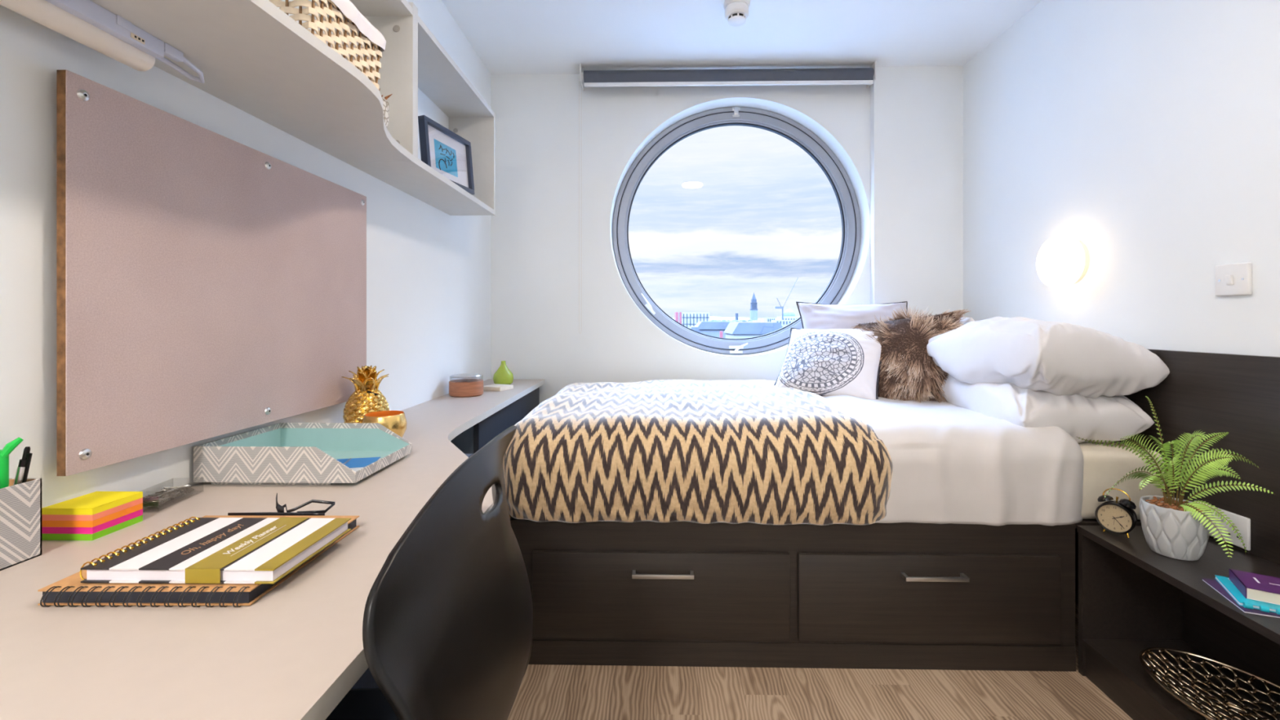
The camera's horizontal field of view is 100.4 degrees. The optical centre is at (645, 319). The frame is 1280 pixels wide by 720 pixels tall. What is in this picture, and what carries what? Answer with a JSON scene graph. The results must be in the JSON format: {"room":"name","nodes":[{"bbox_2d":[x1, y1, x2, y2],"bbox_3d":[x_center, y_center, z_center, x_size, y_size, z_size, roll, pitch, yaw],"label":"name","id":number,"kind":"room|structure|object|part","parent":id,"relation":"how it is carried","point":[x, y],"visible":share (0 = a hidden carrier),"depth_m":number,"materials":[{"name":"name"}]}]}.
{"room":"student bedroom","nodes":[
{"label":"student bedroom","id":0,"kind":"room"},
{"bbox_2d":[0,0,491,507],"bbox_3d":[-0.959,-0.130,0.564,0.150,2.400,4.690,0,0,1],"label":"wall","id":1,"kind":"structure","parent":0,"point":[428,268],"depth_m":1.01,"materials":[{"name":"paint"}]},
{"bbox_2d":[56,69,366,475],"bbox_3d":[-0.853,-0.068,1.187,0.035,0.596,0.810,0,0,1],"label":"board","id":2,"kind":"object","parent":1,"relation":"attached to","point":[210,284],"visible":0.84,"depth_m":0.98,"materials":[{"name":"fabric"}]},
{"bbox_2d":[90,0,495,215],"bbox_3d":[-0.702,-0.681,1.306,0.334,0.458,2.024,0,0,1],"label":"wall shelf","id":3,"kind":"object","parent":1,"relation":"attached to","point":[252,56],"visible":0.98,"depth_m":1.18,"materials":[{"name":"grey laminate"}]},
{"bbox_2d":[0,0,204,83],"bbox_3d":[-0.815,-0.428,0.649,0.059,0.048,0.626,0,0,1],"label":"lamp","id":4,"kind":"object","parent":3,"relation":"attached to","point":[85,22],"visible":1,"depth_m":0.78,"materials":[{"name":"white plastic"}]},
{"bbox_2d":[0,0,155,71],"bbox_3d":[-0.824,-0.423,0.608,0.042,0.038,0.522,0,0,1],"label":"diffuser","id":5,"kind":"object","parent":4,"relation":"attached to","point":[51,14],"depth_m":0.76,"materials":[{"name":"white plastic"}]},
{"bbox_2d":[130,32,145,44],"bbox_3d":[-0.783,-0.433,0.823,0.001,0.008,0.022,0,0,1],"label":"socket","id":6,"kind":"object","parent":4,"relation":"attached to","point":[135,37],"depth_m":0.82,"materials":[{"name":"white plastic"}]},
{"bbox_2d":[268,0,386,89],"bbox_3d":[-0.690,-0.538,1.024,0.277,0.130,0.254,0,0,1],"label":"wicker basket","id":7,"kind":"object","parent":3,"relation":"on","point":[363,46],"visible":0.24,"depth_m":1.00,"materials":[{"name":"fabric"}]},
{"bbox_2d":[378,88,392,127],"bbox_3d":[-0.683,-0.523,1.339,0.081,0.099,0.076,0,0,1],"label":"patterned pot","id":8,"kind":"object","parent":3,"relation":"on","point":[385,104],"visible":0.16,"depth_m":1.34,"materials":[{"name":"white ceramic"}]},
{"bbox_3d":[-0.685,-0.512,1.339,0.076,0.079,0.076,0,0,1],"label":"pot","id":9,"kind":"part","parent":8,"relation":"part of","materials":[{"name":"white ceramic"}]},
{"bbox_2d":[417,115,474,195],"bbox_3d":[-0.699,-0.572,1.891,0.041,0.201,0.280,0,0,13],"label":"picture frame","id":10,"kind":"object","parent":3,"relation":"on","point":[450,154],"visible":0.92,"depth_m":1.89,"materials":[{"name":"wood"}]},
{"bbox_2d":[433,138,457,177],"bbox_3d":[-0.702,-0.567,1.882,0.009,0.100,0.130,0,0,13],"label":"print","id":11,"kind":"object","parent":10,"relation":"attached to","point":[445,153],"depth_m":1.88,"materials":[{"name":"blue paper"}]},
{"bbox_3d":[-0.750,-0.682,2.310,0.197,0.420,0.019,0,0,1],"label":"panel","id":12,"kind":"part","parent":3,"relation":"part of","materials":[{"name":"grey laminate"}]},
{"bbox_2d":[491,66,963,404],"bbox_3d":[0.418,-0.130,3.017,2.805,2.400,0.390,0,0,1],"label":"wall","id":13,"kind":"structure","parent":0,"point":[898,140],"depth_m":2.88,"materials":[{"name":"paint"}]},
{"bbox_2d":[578,61,876,333],"bbox_3d":[0.425,-0.626,2.812,1.546,1.407,0.116,0,0,1],"label":"roller blind","id":14,"kind":"object","parent":13,"relation":"attached to","point":[845,76],"visible":1,"depth_m":2.76,"materials":[{"name":"grey fabric"}]},
{"bbox_3d":[-0.342,-0.599,2.804,0.004,1.353,0.025,0,0,25],"label":"bead chain","id":15,"kind":"part","parent":14,"relation":"part of","materials":[{"name":"white plastic"}]},
{"bbox_2d":[612,106,861,355],"bbox_3d":[0.509,-0.497,3.021,1.392,1.392,0.118,0,0,1],"label":"window","id":16,"kind":"structure","parent":13,"relation":"in","point":[788,128],"depth_m":3.00,"materials":[{"name":"grey metal"}]},
{"bbox_3d":[0.017,-0.086,2.987,0.082,0.121,0.026,0,0,1],"label":"sash handle","id":17,"kind":"part","parent":16,"relation":"part of","materials":[{"name":"white plastic"}]},
{"bbox_3d":[0.520,0.161,2.976,0.104,0.060,0.028,0,0,1],"label":"sash handle","id":18,"kind":"part","parent":16,"relation":"part of","materials":[{"name":"white plastic"}]},
{"bbox_2d":[441,0,1042,74],"bbox_3d":[0.372,-1.380,0.708,2.805,0.100,5.130,0,0,1],"label":"ceiling","id":19,"kind":"structure","parent":0,"point":[509,37],"depth_m":2.48,"materials":[{"name":"paint"}]},
{"bbox_2d":[723,0,750,26],"bbox_3d":[0.385,-1.286,2.243,0.110,0.087,0.110,0,0,1],"label":"smoke detector","id":20,"kind":"object","parent":19,"relation":"attached to","point":[736,11],"visible":1,"depth_m":2.21,"materials":[{"name":"white plastic"}]},
{"bbox_3d":[0.385,-1.320,2.243,0.110,0.020,0.110,0,0,1],"label":"plate","id":21,"kind":"part","parent":20,"relation":"part of","materials":[{"name":"white plastic"}]},
{"bbox_2d":[506,602,1133,719],"bbox_3d":[0.368,1.100,0.508,2.805,0.060,4.730,0,0,1],"label":"floor","id":22,"kind":"structure","parent":0,"point":[546,691],"depth_m":1.52,"materials":[{"name":"brown wood"}]},
{"bbox_2d":[0,378,544,719],"bbox_3d":[-0.566,0.695,1.181,0.610,0.750,3.340,0,0,1],"label":"desk","id":23,"kind":"object","parent":22,"relation":"on","point":[296,651],"visible":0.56,"depth_m":0.56,"materials":[{"name":"pale laminate"},{"name":"dark blue laminate"}]},
{"bbox_2d":[0,478,41,570],"bbox_3d":[-0.851,0.268,0.685,0.060,0.104,0.080,0,0,1],"label":"pen holder","id":24,"kind":"object","parent":23,"relation":"on","point":[20,504],"visible":0.98,"depth_m":0.70,"materials":[{"name":"grey cardboard"}]},
{"bbox_2d":[0,437,22,488],"bbox_3d":[-0.837,0.236,0.697,0.031,0.160,0.018,0,0,-16],"label":"highlighter","id":25,"kind":"object","parent":24,"relation":"in","point":[9,447],"visible":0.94,"depth_m":0.69,"materials":[{"name":"green plastic"}]},
{"bbox_2d":[13,446,32,485],"bbox_3d":[-0.836,0.242,0.711,0.029,0.144,0.011,0,0,-26],"label":"ballpoint pen","id":26,"kind":"object","parent":24,"relation":"in","point":[22,471],"visible":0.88,"depth_m":0.71,"materials":[{"name":"black plastic"}]},
{"bbox_2d":[41,491,142,540],"bbox_3d":[-0.837,0.297,0.810,0.075,0.047,0.076,0,0,1],"label":"sticky notes","id":27,"kind":"object","parent":23,"relation":"on","point":[95,515],"visible":0.96,"depth_m":0.78,"materials":[{"name":"multicoloured paper"}]},
{"bbox_2d":[37,493,359,607],"bbox_3d":[-0.558,0.294,0.718,0.237,0.052,0.264,0,0,0],"label":"notebook","id":28,"kind":"object","parent":23,"relation":"on","point":[69,591],"visible":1,"depth_m":0.60,"materials":[{"name":"black paper"}]},
{"bbox_2d":[80,516,351,583],"bbox_3d":[-0.537,0.291,0.685,0.231,0.021,0.158,0,0,1],"label":"planner","id":29,"kind":"object","parent":28,"relation":"on","point":[197,550],"visible":1,"depth_m":0.65,"materials":[{"name":"white paper"}]},
{"bbox_2d":[193,422,412,484],"bbox_3d":[-0.707,0.282,1.137,0.314,0.076,0.236,0,0,1],"label":"tray","id":30,"kind":"object","parent":23,"relation":"on","point":[280,453],"visible":1,"depth_m":1.03,"materials":[{"name":"cardboard"}]},
{"bbox_2d":[337,457,380,471],"bbox_3d":[-0.607,0.302,1.109,0.086,0.012,0.076,0,0,-13],"label":"notebook","id":31,"kind":"object","parent":30,"relation":"in","point":[354,464],"visible":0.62,"depth_m":1.11,"materials":[{"name":"blue paper"}]},
{"bbox_2d":[341,365,389,422],"bbox_3d":[-0.769,0.224,1.476,0.118,0.192,0.120,0,0,1],"label":"ornament","id":32,"kind":"object","parent":23,"relation":"on","point":[366,397],"visible":0.62,"depth_m":1.45,"materials":[{"name":"gold metal"}]},
{"bbox_3d":[-0.768,0.165,1.476,0.117,0.074,0.120,0,0,1],"label":"crown","id":33,"kind":"part","parent":32,"relation":"part of","materials":[{"name":"gold metal"}]},
{"bbox_2d":[362,410,407,437],"bbox_3d":[-0.673,0.281,1.376,0.106,0.076,0.106,0,0,1],"label":"bowl","id":34,"kind":"object","parent":23,"relation":"on","point":[395,421],"visible":0.56,"depth_m":1.35,"materials":[{"name":"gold metal"}]},
{"bbox_3d":[-0.730,0.708,1.884,0.252,0.725,0.018,0,0,1],"label":"panel","id":35,"kind":"part","parent":23,"relation":"part of","materials":[{"name":"black wood"}]},
{"bbox_2d":[448,373,483,396],"bbox_3d":[-0.755,0.276,2.251,0.138,0.086,0.138,0,0,1],"label":"jar","id":36,"kind":"object","parent":23,"relation":"on","point":[461,387],"visible":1,"depth_m":2.20,"materials":[{"name":"brown wood"}]},
{"bbox_3d":[-0.755,0.237,2.251,0.125,0.009,0.125,0,0,1],"label":"lid","id":37,"kind":"part","parent":36,"relation":"part of","materials":[{"name":"metal"}]},
{"bbox_2d":[483,383,513,391],"bbox_3d":[-0.673,0.310,2.428,0.102,0.018,0.100,0,0,21],"label":"book","id":38,"kind":"object","parent":23,"relation":"on","point":[496,387],"visible":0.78,"depth_m":2.39,"materials":[{"name":"white paper"}]},
{"bbox_2d":[493,360,513,384],"bbox_3d":[-0.687,0.260,2.579,0.097,0.118,0.097,0,0,1],"label":"bud vase","id":39,"kind":"object","parent":23,"relation":"on","point":[503,375],"visible":0.85,"depth_m":2.55,"materials":[{"name":"green ceramic"}]},
{"bbox_3d":[-0.584,0.708,2.357,0.018,0.725,0.970,0,0,1],"label":"panel","id":40,"kind":"part","parent":23,"relation":"part of","materials":[{"name":"wood"}]},
{"label":"box","id":41,"kind":"object","parent":23,"relation":"on","visible":0},
{"bbox_2d":[142,484,195,506],"bbox_3d":[-0.840,0.308,0.935,0.047,0.018,0.096,0,0,-7],"label":"clips","id":42,"kind":"object","parent":41,"relation":"in","point":[167,493],"visible":0.97,"depth_m":0.92,"materials":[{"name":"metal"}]},
{"bbox_2d":[325,425,533,719],"bbox_3d":[-0.362,0.617,0.656,0.452,0.906,0.515,0,0,1],"label":"desk chair","id":43,"kind":"object","parent":22,"relation":"on","point":[447,628],"visible":0.99,"depth_m":0.53,"materials":[{"name":"black plastic"}]},
{"bbox_2d":[510,517,1141,671],"bbox_3d":[0.611,0.848,2.200,2.037,0.445,1.225,0,0,1],"label":"bed base","id":44,"kind":"object","parent":22,"relation":"on","point":[899,595],"visible":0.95,"depth_m":1.63,"materials":[{"name":"laminate"}]},
{"bbox_3d":[0.046,0.847,1.639,0.787,0.262,0.018,0,0,1],"label":"drawer","id":45,"kind":"part","parent":44,"relation":"part of","materials":[{"name":"laminate"}]},
{"bbox_3d":[0.053,0.773,1.615,0.186,0.012,0.032,0,0,1],"label":"handle","id":46,"kind":"part","parent":44,"relation":"part of","materials":[{"name":"metal"}]},
{"bbox_3d":[0.860,0.847,1.623,0.785,0.262,0.018,0,0,1],"label":"drawer","id":47,"kind":"part","parent":44,"relation":"part of","materials":[{"name":"laminate"}]},
{"bbox_3d":[0.868,0.773,1.598,0.186,0.012,0.032,0,0,1],"label":"handle","id":48,"kind":"part","parent":44,"relation":"part of","materials":[{"name":"metal"}]},
{"bbox_2d":[1078,440,1164,519],"bbox_3d":[0.614,0.517,2.231,2.018,0.214,1.150,0,0,1],"label":"mattress","id":49,"kind":"object","parent":44,"relation":"on","point":[1104,466],"visible":0.04,"depth_m":1.64,"materials":[{"name":"beige fabric"}]},
{"bbox_2d":[821,394,1084,525],"bbox_3d":[0.485,0.471,2.201,1.828,0.305,1.179,0,0,1],"label":"duvet","id":50,"kind":"object","parent":49,"relation":"on","point":[952,464],"visible":0.38,"depth_m":1.62,"materials":[{"name":"white fabric"}]},
{"bbox_2d":[502,379,893,525],"bbox_3d":[0.147,0.483,2.192,1.249,0.382,1.202,0,0,1],"label":"throw blanket","id":51,"kind":"object","parent":50,"relation":"on","point":[732,451],"visible":0.96,"depth_m":1.62,"materials":[{"name":"beige fabric"}]},
{"bbox_2d":[773,327,881,399],"bbox_3d":[0.844,0.198,2.439,0.477,0.316,0.273,0,0,37],"label":"cushion","id":52,"kind":"object","parent":50,"relation":"on","point":[829,362],"visible":0.8,"depth_m":2.36,"materials":[{"name":"fabric"}]},
{"bbox_2d":[795,301,907,329],"bbox_3d":[1.045,0.108,2.636,0.561,0.399,0.227,0,0,7],"label":"cushion","id":53,"kind":"object","parent":50,"relation":"on","point":[812,315],"visible":0.29,"depth_m":2.65,"materials":[{"name":"white fabric"}]},
{"bbox_2d":[854,304,971,402],"bbox_3d":[1.187,0.167,2.348,0.528,0.468,0.342,0,0,5],"label":"cushion","id":54,"kind":"object","parent":50,"relation":"on","point":[908,372],"visible":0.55,"depth_m":2.29,"materials":[{"name":"brown fur"}]},
{"bbox_2d":[960,317,974,324],"bbox_3d":[1.519,0.170,2.571,0.224,0.376,0.443,0,0,9],"label":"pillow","id":55,"kind":"object","parent":49,"relation":"on","point":[971,319],"visible":0.03,"depth_m":2.37,"materials":[{"name":"white fabric"}]},
{"bbox_2d":[937,373,1154,443],"bbox_3d":[1.413,0.310,2.022,0.396,0.258,0.692,0,0,3],"label":"pillow","id":56,"kind":"object","parent":49,"relation":"on","point":[1103,418],"visible":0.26,"depth_m":1.71,"materials":[{"name":"white fabric"}]},
{"bbox_2d":[926,316,1169,398],"bbox_3d":[1.405,0.142,1.977,0.412,0.307,0.674,0,0,-2],"label":"pillow","id":57,"kind":"object","parent":56,"relation":"on","point":[1058,358],"visible":0.83,"depth_m":1.69,"materials":[{"name":"white fabric"}]},
{"bbox_2d":[1076,525,1279,719],"bbox_3d":[1.400,0.848,0.944,0.409,0.445,1.344,0,0,1],"label":"nightstand","id":58,"kind":"object","parent":22,"relation":"on","point":[1133,597],"visible":0.74,"depth_m":1.50,"materials":[{"name":"laminate"}]},
{"bbox_2d":[1094,488,1137,537],"bbox_3d":[1.369,0.558,1.550,0.053,0.133,0.088,0,0,-37],"label":"alarm clock","id":59,"kind":"object","parent":58,"relation":"on","point":[1115,517],"visible":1,"depth_m":1.53,"materials":[{"name":"black metal"}]},
{"bbox_3d":[1.368,0.505,1.549,0.003,0.028,0.063,0,0,-37],"label":"carry handle","id":60,"kind":"part","parent":59,"relation":"part of","materials":[{"name":"gold metal"}]},
{"bbox_3d":[1.465,0.858,1.606,0.306,0.425,0.018,0,0,1],"label":"panel","id":61,"kind":"part","parent":58,"relation":"part of","materials":[{"name":"laminate"}]},
{"bbox_2d":[1076,396,1275,560],"bbox_3d":[1.380,0.418,1.400,0.440,0.412,0.226,0,0,1],"label":"potted fern","id":62,"kind":"object","parent":58,"relation":"on","point":[1172,527],"visible":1,"depth_m":1.39,"materials":[{"name":"green plant"}]},
{"bbox_2d":[1138,495,1211,560],"bbox_3d":[1.412,0.557,1.424,0.137,0.133,0.137,0,0,1],"label":"pot","id":63,"kind":"object","parent":62,"relation":"attached to","point":[1171,527],"depth_m":1.38,"materials":[{"name":"grey ceramic"}]},
{"bbox_2d":[1081,639,1279,719],"bbox_3d":[1.402,0.968,0.944,0.406,0.018,1.308,0,0,1],"label":"shelf","id":64,"kind":"object","parent":58,"relation":"attached to","point":[1120,656],"depth_m":1.45,"materials":[{"name":"laminate"}]},
{"bbox_2d":[1138,647,1279,719],"bbox_3d":[1.430,0.931,1.247,0.304,0.055,0.458,0,0,-9],"label":"wire basket","id":65,"kind":"object","parent":58,"relation":"on","point":[1201,708],"visible":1,"depth_m":1.35,"materials":[{"name":"black metal"}]},
{"bbox_3d":[1.598,0.802,0.940,0.012,0.314,1.308,0,0,1],"label":"panel","id":66,"kind":"part","parent":58,"relation":"part of","materials":[{"name":"laminate"}]},
{"bbox_2d":[1201,577,1279,617],"bbox_3d":[1.397,0.622,1.169,0.200,0.004,0.155,0,0,22],"label":"booklet","id":67,"kind":"object","parent":58,"relation":"on","point":[1214,584],"visible":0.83,"depth_m":1.18,"materials":[{"name":"purple paper"}]},
{"bbox_2d":[1214,574,1279,614],"bbox_3d":[1.399,0.615,1.164,0.180,0.013,0.153,0,0,32],"label":"notebook","id":68,"kind":"object","parent":67,"relation":"on","point":[1224,582],"visible":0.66,"depth_m":1.16,"materials":[{"name":"blue paper"}]},
{"bbox_2d":[1229,568,1279,604],"bbox_3d":[1.428,0.599,1.156,0.200,0.024,0.105,0,0,34],"label":"book","id":69,"kind":"object","parent":68,"relation":"on","point":[1266,588],"visible":1,"depth_m":1.18,"materials":[{"name":"purple paper"}]},
{"bbox_2d":[963,0,1279,356],"bbox_3d":[1.696,-0.130,0.511,0.150,2.400,4.690,0,0,1],"label":"wall","id":70,"kind":"structure","parent":0,"point":[1145,134],"depth_m":1.79,"materials":[{"name":"paint"}]},
{"bbox_2d":[1035,235,1089,288],"bbox_3d":[1.611,-0.223,2.068,0.082,0.204,0.204,0,0,1],"label":"wall lamp","id":71,"kind":"object","parent":70,"relation":"attached to","point":[1062,260],"visible":1,"depth_m":2.02,"materials":[{"name":"white plastic"}]},
{"bbox_2d":[1075,348,1279,604],"bbox_3d":[1.629,0.584,1.530,0.024,0.973,2.524,0,0,1],"label":"headboard","id":72,"kind":"object","parent":70,"relation":"attached to","point":[1238,395],"visible":0.11,"depth_m":1.48,"materials":[{"name":"laminate"}]},
{"bbox_2d":[1194,500,1250,550],"bbox_3d":[1.608,0.574,1.493,0.016,0.086,0.146,0,0,1],"label":"wall socket","id":73,"kind":"object","parent":72,"relation":"attached to","point":[1242,523],"visible":0.5,"depth_m":1.45,"materials":[{"name":"white plastic"}]},
{"bbox_2d":[1215,262,1252,296],"bbox_3d":[1.629,-0.110,1.483,0.021,0.088,0.088,0,0,1],"label":"light switch","id":74,"kind":"object","parent":70,"relation":"attached to","point":[1233,279],"visible":1,"depth_m":1.48,"materials":[{"name":"white plastic"}]},
{"label":"outside","id":75,"kind":"structure","parent":0,"visible":0},
{"bbox_2d":[750,292,757,320],"bbox_3d":[142.676,-6.344,701.287,8.750,58.188,8.750,0,0,1],"label":"clock tower","id":76,"kind":"structure","parent":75,"point":[753,308],"depth_m":697.38,"materials":[{"name":"stone"}]},
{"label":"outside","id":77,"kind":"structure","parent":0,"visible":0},
{"bbox_3d":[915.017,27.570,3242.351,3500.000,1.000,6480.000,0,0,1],"label":"ground","id":78,"kind":"structure","parent":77,"visible":0},
{"bbox_2d":[674,311,709,328],"bbox_3d":[20.495,11.976,236.487,14.475,30.189,14.300,0,0,1],"label":"office block","id":79,"kind":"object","parent":78,"relation":"on","point":[686,319],"visible":0.3,"depth_m":229.58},
{"bbox_2d":[688,326,700,333],"bbox_3d":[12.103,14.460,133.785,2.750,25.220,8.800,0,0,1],"label":"gabled house","id":80,"kind":"structure","parent":78,"relation":"on","point":[694,328],"depth_m":129.38,"materials":[{"name":"stone"}]},
{"bbox_2d":[694,321,737,337],"bbox_3d":[20.928,13.841,155.613,13.175,26.458,12.800,0,0,1],"label":"slate hall","id":81,"kind":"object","parent":78,"relation":"on","point":[709,328],"visible":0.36,"depth_m":149.32,"materials":[{"name":"stone"}]},
{"bbox_2d":[719,331,723,337],"bbox_3d":[16.824,14.863,118.287,0.590,24.415,1.200,0,0,1],"label":"brick stack","id":82,"kind":"object","parent":78,"relation":"on","point":[721,333],"visible":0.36,"depth_m":117.69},
{"bbox_2d":[671,315,776,322],"bbox_3d":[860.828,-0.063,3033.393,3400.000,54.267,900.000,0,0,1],"label":"hills","id":83,"kind":"structure","parent":78,"relation":"on","point":[711,317],"depth_m":2901.85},
{"bbox_2d":[709,319,752,322],"bbox_3d":[69.625,13.564,424.202,58.516,27.012,192.827,0,0,1],"label":"treeline","id":84,"kind":"object","parent":78,"relation":"on","point":[713,320],"visible":0.05,"depth_m":389.86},
{"bbox_2d":[724,322,782,338],"bbox_3d":[25.635,13.885,126.513,12.200,26.370,14.800,0,0,1],"label":"building","id":85,"kind":"structure","parent":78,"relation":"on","point":[734,330],"depth_m":119.16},
{"bbox_2d":[752,320,760,322],"bbox_3d":[63.462,13.816,303.792,3.000,26.508,10.000,0,0,1],"label":"block","id":86,"kind":"object","parent":78,"relation":"on","point":[753,321],"visible":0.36,"depth_m":298.84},
{"bbox_2d":[764,317,775,322],"bbox_3d":[89.401,12.941,384.214,5.700,28.258,12.150,0,0,1],"label":"flats","id":87,"kind":"structure","parent":78,"relation":"on","point":[766,319],"depth_m":378.32,"materials":[{"name":"white"}]},
{"bbox_2d":[771,320,794,327],"bbox_3d":[97.094,13.760,365.056,18.450,26.620,14.150,0,0,1],"label":"flats","id":88,"kind":"structure","parent":78,"relation":"on","point":[784,322],"depth_m":358.19,"materials":[{"name":"white"}]},
{"bbox_2d":[774,276,798,319],"bbox_3d":[113.483,-3.443,427.816,18.462,61.026,1.400,0,0,1],"label":"tower crane","id":89,"kind":"object","parent":78,"relation":"on","point":[780,307],"visible":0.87,"depth_m":427.44,"materials":[{"name":"metal"}]},
{"bbox_2d":[776,309,799,319],"bbox_3d":[161.691,7.723,601.787,21.750,38.695,22.200,0,0,1],"label":"domed building","id":90,"kind":"structure","parent":78,"relation":"on","point":[788,314],"depth_m":594.61,"materials":[{"name":"white"}]}
]}

